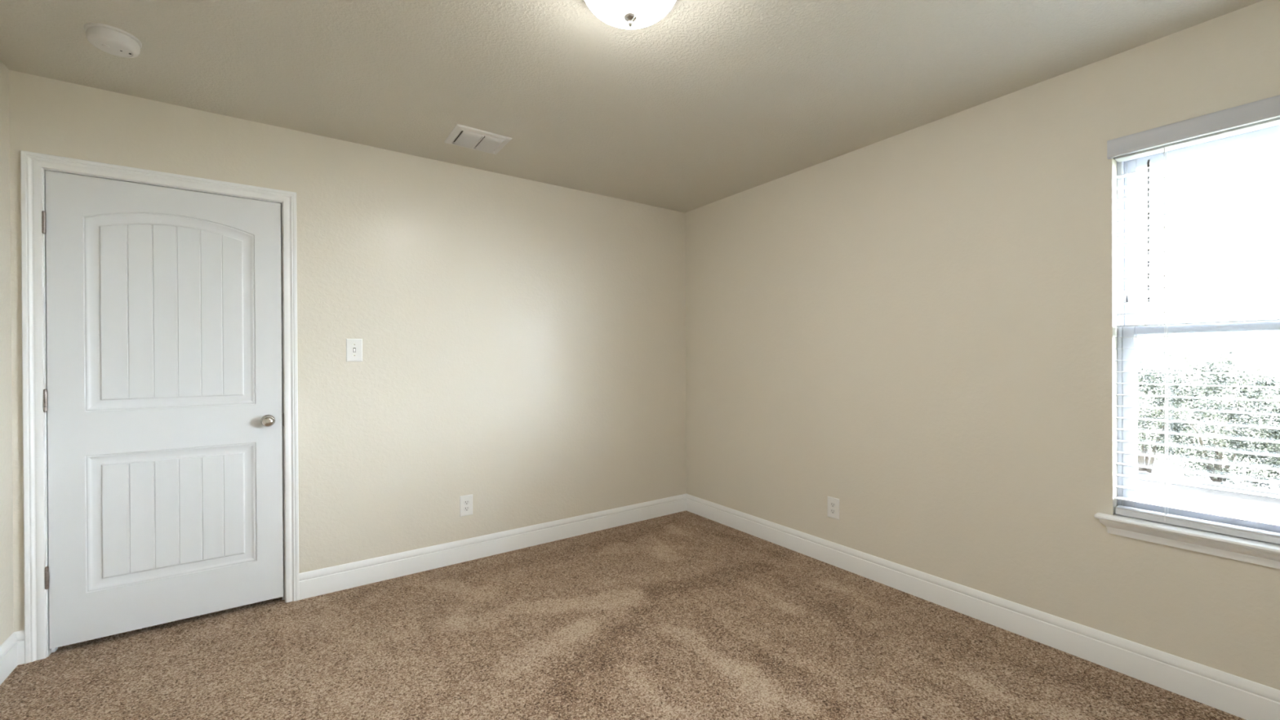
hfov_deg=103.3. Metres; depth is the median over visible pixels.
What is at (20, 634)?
baseboard
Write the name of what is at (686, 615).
floor
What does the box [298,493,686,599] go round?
baseboard
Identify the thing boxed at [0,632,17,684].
baseboard
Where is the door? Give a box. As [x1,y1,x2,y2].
[41,170,283,648]
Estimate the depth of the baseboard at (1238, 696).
2.20 m
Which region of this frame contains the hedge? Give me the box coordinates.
[1137,351,1279,488]
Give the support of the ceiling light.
attached to the ceiling
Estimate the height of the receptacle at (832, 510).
0.028 m
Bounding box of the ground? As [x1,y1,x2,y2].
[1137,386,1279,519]
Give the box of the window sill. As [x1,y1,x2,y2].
[1093,512,1279,568]
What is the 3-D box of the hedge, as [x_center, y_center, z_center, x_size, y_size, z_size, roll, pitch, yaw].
[6.396,0.606,5.200,1.330,1.404,3.944,0,0,-35]
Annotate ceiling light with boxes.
[583,0,677,29]
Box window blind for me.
[1106,94,1279,544]
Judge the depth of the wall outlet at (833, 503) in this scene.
3.04 m
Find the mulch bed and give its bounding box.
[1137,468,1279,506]
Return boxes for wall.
[0,60,13,645]
[8,70,686,631]
[684,0,1279,689]
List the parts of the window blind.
lift cord, ladder cord, rail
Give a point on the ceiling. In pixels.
(707, 102)
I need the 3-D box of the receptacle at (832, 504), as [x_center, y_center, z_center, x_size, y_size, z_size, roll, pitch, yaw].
[1.159,0.870,3.041,0.004,0.028,0.034,0,0,-35]
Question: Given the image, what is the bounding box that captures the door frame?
[20,150,299,663]
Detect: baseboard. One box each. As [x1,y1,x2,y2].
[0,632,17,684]
[13,630,24,665]
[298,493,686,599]
[685,493,1279,719]
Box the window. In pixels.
[1116,124,1279,533]
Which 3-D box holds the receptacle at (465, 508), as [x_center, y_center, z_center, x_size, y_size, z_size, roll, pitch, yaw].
[-1.072,0.919,3.129,0.034,0.028,0.004,0,0,-35]
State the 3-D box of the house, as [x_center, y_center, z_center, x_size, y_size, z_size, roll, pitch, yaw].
[25.664,1.117,22.097,8.900,3.200,3.500,0,0,-35]
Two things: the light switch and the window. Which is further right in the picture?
the window
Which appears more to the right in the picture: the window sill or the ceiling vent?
the window sill
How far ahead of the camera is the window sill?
1.82 m
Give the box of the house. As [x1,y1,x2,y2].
[1146,348,1279,433]
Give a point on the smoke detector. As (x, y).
(109, 39)
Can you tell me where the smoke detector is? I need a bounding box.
[84,22,142,57]
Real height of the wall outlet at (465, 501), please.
0.125 m
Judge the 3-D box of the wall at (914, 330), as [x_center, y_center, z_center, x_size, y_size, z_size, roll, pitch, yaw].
[1.610,0.011,2.524,0.140,2.480,4.090,0,0,-35]
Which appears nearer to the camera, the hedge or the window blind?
the window blind
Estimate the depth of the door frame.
2.13 m
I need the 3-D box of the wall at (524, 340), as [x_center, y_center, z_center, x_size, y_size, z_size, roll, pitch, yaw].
[-1.136,0.022,3.165,3.892,2.480,0.120,0,0,-35]
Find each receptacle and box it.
[463,499,469,504]
[463,506,469,511]
[830,502,835,507]
[830,508,835,514]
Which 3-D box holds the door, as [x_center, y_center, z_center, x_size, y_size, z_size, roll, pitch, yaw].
[-2.164,0.209,2.351,0.821,2.018,0.099,0,0,-35]
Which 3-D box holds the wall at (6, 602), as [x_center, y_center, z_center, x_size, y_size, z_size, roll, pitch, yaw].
[-1.457,0.032,0.363,0.140,2.480,4.090,0,0,-35]
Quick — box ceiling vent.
[444,124,512,154]
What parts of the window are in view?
sash, sash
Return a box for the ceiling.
[0,0,1263,212]
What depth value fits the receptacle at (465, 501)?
3.13 m
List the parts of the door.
panel, panel, knob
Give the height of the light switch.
0.125 m
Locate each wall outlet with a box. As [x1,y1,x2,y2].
[459,493,472,516]
[827,496,839,519]
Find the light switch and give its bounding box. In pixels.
[346,338,362,361]
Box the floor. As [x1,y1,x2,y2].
[0,510,1245,719]

